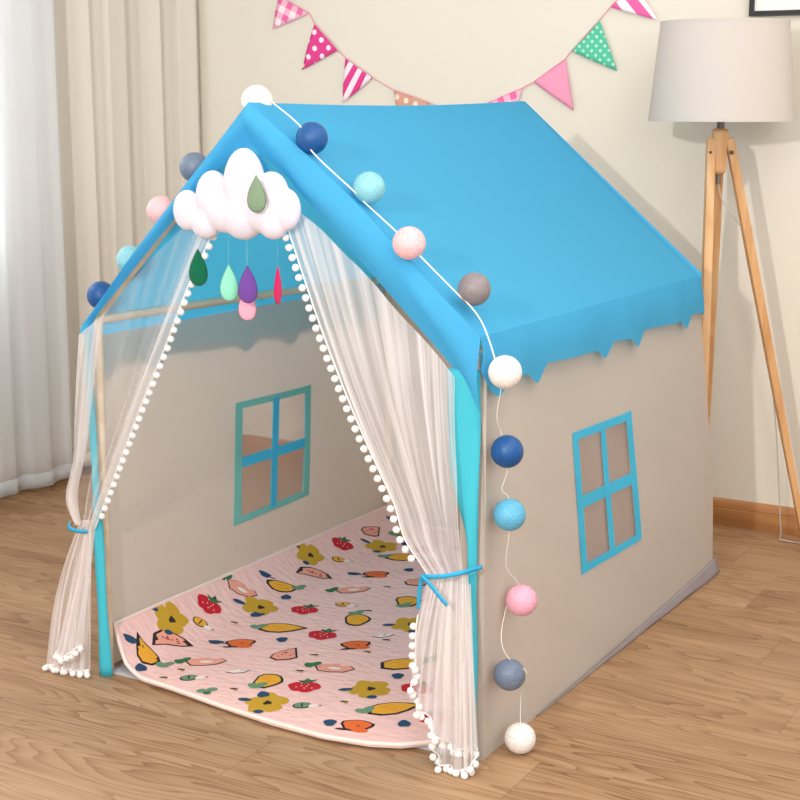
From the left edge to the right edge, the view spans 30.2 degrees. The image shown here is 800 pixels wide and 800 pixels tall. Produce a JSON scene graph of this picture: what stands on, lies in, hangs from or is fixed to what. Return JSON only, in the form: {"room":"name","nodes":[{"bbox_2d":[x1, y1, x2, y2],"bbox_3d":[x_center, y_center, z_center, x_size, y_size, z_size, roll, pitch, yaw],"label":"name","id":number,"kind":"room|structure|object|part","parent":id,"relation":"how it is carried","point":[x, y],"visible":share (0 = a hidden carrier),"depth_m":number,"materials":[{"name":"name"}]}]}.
{"room":"children's room","nodes":[
{"label":"children's room","id":0,"kind":"room"},
{"bbox_2d":[0,466,799,799],"bbox_3d":[0.060,0.906,2.171,5.750,0.030,5.660,6,13,29],"label":"floor","id":1,"kind":"structure","parent":0,"point":[704,703],"depth_m":3.16,"materials":[{"name":"brown wood"}]},
{"bbox_2d":[42,101,719,779],"bbox_3d":[0.030,-0.077,3.680,1.152,1.309,1.551,6,13,29],"label":"tent","id":2,"kind":"object","parent":1,"relation":"on","point":[222,442],"visible":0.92,"depth_m":3.42,"materials":[{"name":"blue fabric"}]},
{"bbox_2d":[48,236,204,670],"bbox_3d":[-0.597,0.113,3.240,0.518,1.084,0.069,6,13,29],"label":"curtain","id":3,"kind":"object","parent":2,"relation":"hanging from","point":[72,638],"depth_m":3.34,"materials":[{"name":"white fabric"}]},
{"bbox_2d":[173,148,300,239],"bbox_3d":[-0.332,-0.414,2.980,0.308,0.185,0.071,6,13,27],"label":"decoration","id":4,"kind":"object","parent":2,"relation":"attached to","point":[218,204],"visible":0.96,"depth_m":2.94,"materials":[{"name":"white fabric"}]},
{"bbox_2d":[189,239,207,285],"bbox_3d":[-0.417,-0.293,3.057,0.039,0.116,0.010,1,11,4],"label":"felt raindrop","id":5,"kind":"object","parent":4,"relation":"hanging from","point":[198,273],"visible":0.98,"depth_m":3.06,"materials":[{"name":"green fabric"}]},
{"bbox_2d":[220,254,237,300],"bbox_3d":[-0.350,-0.267,3.023,0.038,0.132,0.010,-1,11,-4],"label":"felt raindrop","id":6,"kind":"object","parent":4,"relation":"hanging from","point":[229,284],"visible":0.98,"depth_m":3.03,"materials":[{"name":"green fabric"}]},
{"bbox_2d":[238,265,255,320],"bbox_3d":[-0.314,-0.248,3.029,0.037,0.173,0.010,-1,11,-4],"label":"felt raindrop","id":7,"kind":"object","parent":4,"relation":"hanging from","point":[247,311],"visible":0.52,"depth_m":3.04,"materials":[{"name":"pink fabric"}]},
{"bbox_2d":[238,265,257,302],"bbox_3d":[-0.308,-0.261,2.988,0.040,0.132,0.010,1,11,4],"label":"felt raindrop","id":8,"kind":"object","parent":4,"relation":"hanging from","point":[247,289],"visible":1,"depth_m":2.99,"materials":[{"name":"purple fabric"}]},
{"bbox_2d":[247,175,265,212],"bbox_3d":[-0.281,-0.406,2.896,0.037,0.080,0.010,-1,11,-4],"label":"felt raindrop","id":9,"kind":"object","parent":4,"relation":"hanging from","point":[256,198],"visible":1,"depth_m":2.89,"materials":[{"name":"green fabric"}]},
{"bbox_2d":[274,250,281,303],"bbox_3d":[-0.245,-0.256,2.963,0.010,0.131,0.036,5,12,24],"label":"felt raindrop","id":10,"kind":"object","parent":4,"relation":"hanging from","point":[278,284],"visible":1,"depth_m":2.96,"materials":[{"name":"pink"}]},
{"bbox_3d":[-0.300,-0.447,3.011,0.234,0.175,0.002,6,13,29],"label":"gable panel","id":11,"kind":"part","parent":2,"relation":"part of","materials":[{"name":"blue fabric"}]},
{"bbox_2d":[113,505,483,747],"bbox_3d":[0.022,0.510,3.788,0.990,0.101,1.473,6,13,29],"label":"play mat","id":12,"kind":"object","parent":2,"relation":"on","point":[310,636],"visible":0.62,"depth_m":3.60,"materials":[{"name":"pink fabric"}]},
{"bbox_2d":[87,85,537,753],"bbox_3d":[-0.228,0.022,3.103,1.098,1.338,0.204,6,13,29],"label":"string lights","id":13,"kind":"object","parent":2,"relation":"hanging from","point":[409,243],"visible":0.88,"depth_m":2.90,"materials":[{"name":"fabric"}]},
{"bbox_3d":[-0.212,0.003,3.081,1.032,1.257,0.161,6,13,29],"label":"cord","id":14,"kind":"part","parent":13,"relation":"part of","materials":[{"name":"beige plastic"}]},
{"bbox_2d":[292,214,477,771],"bbox_3d":[-0.049,0.172,2.936,0.467,1.091,0.072,6,13,29],"label":"curtain","id":15,"kind":"object","parent":2,"relation":"hanging from","point":[445,325],"depth_m":2.90,"materials":[{"name":"white fabric"}]},
{"bbox_2d":[648,18,799,543],"bbox_3d":[1.169,-0.282,4.146,1.005,1.526,0.416,6,13,29],"label":"floor lamp","id":16,"kind":"object","parent":1,"relation":"on","point":[719,70],"visible":0.96,"depth_m":4.05,"materials":[{"name":"beige fabric"}]},
{"bbox_3d":[0.874,-0.138,4.245,0.028,1.205,0.187,1,11,6],"label":"leg","id":17,"kind":"part","parent":16,"relation":"part of","materials":[{"name":"brown wood"}]},
{"bbox_3d":[0.924,-0.177,4.436,0.035,1.206,0.209,1,11,7],"label":"leg","id":18,"kind":"part","parent":16,"relation":"part of","materials":[{"name":"brown wood"}]},
{"bbox_3d":[0.909,-0.924,4.166,0.407,0.272,0.407,6,13,29],"label":"lamp shade","id":19,"kind":"part","parent":16,"relation":"part of","materials":[{"name":"beige fabric"}]},
{"bbox_3d":[0.909,-0.795,4.191,0.409,0.010,0.409,6,13,29],"label":"shade trim","id":20,"kind":"part","parent":16,"relation":"part of","materials":[{"name":"beige fabric"}]},
{"bbox_3d":[0.909,-1.054,4.140,0.358,0.009,0.358,6,13,29],"label":"shade trim","id":21,"kind":"part","parent":16,"relation":"part of","materials":[{"name":"beige fabric"}]},
{"bbox_3d":[1.319,-0.080,4.273,0.827,1.077,0.111,3,12,15],"label":"power cord","id":22,"kind":"part","parent":16,"relation":"part of","materials":[{"name":"grey plastic"}]},
{"bbox_3d":[1.073,-0.153,4.314,0.297,1.207,0.036,0,11,2],"label":"leg","id":23,"kind":"part","parent":16,"relation":"part of","materials":[{"name":"brown wood"}]},
{"bbox_2d":[197,0,799,507],"bbox_3d":[1.433,-0.926,4.247,5.750,2.750,0.140,6,13,29],"label":"wall","id":24,"kind":"structure","parent":0,"point":[438,52],"depth_m":4.62,"materials":[{"name":"beige paint"}]},
{"bbox_2d":[53,0,200,466],"bbox_3d":[-1.070,-1.077,5.062,0.106,2.674,0.943,11,16,43],"label":"linen curtain","id":25,"kind":"object","parent":24,"relation":"hanging from","point":[128,85],"visible":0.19,"depth_m":5.20,"materials":[{"name":"white fabric"}]},
{"bbox_2d":[273,0,657,109],"bbox_3d":[0.139,-1.122,4.868,1.482,0.571,0.007,6,13,29],"label":"bunting","id":26,"kind":"object","parent":24,"relation":"attached to","point":[593,46],"visible":0.75,"depth_m":4.76,"materials":[{"name":"pink fabric"}]},
{"bbox_2d":[713,497,799,535],"bbox_3d":[1.451,0.401,4.410,5.620,0.084,0.016,6,13,29],"label":"baseboard","id":27,"kind":"structure","parent":24,"relation":"attached to","point":[726,512],"depth_m":4.60,"materials":[{"name":"brown wood"}]},
{"bbox_2d":[749,0,799,15],"bbox_3d":[1.253,-1.419,4.155,0.520,0.648,0.023,6,13,29],"label":"picture frame","id":28,"kind":"object","parent":24,"relation":"attached to","point":[756,7],"visible":1,"depth_m":4.30,"materials":[{"name":"black"}]},
{"bbox_3d":[0.060,-1.830,1.624,5.750,0.050,5.660,6,13,29],"label":"ceiling","id":29,"kind":"structure","parent":0,"visible":0},
{"bbox_2d":[0,0,72,497],"bbox_3d":[-1.710,-0.859,3.970,0.065,2.674,2.160,7,13,31],"label":"sheer curtain","id":30,"kind":"object","parent":29,"relation":"hanging from","point":[36,447],"visible":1,"depth_m":4.86,"materials":[{"name":"white fabric"}]}
]}

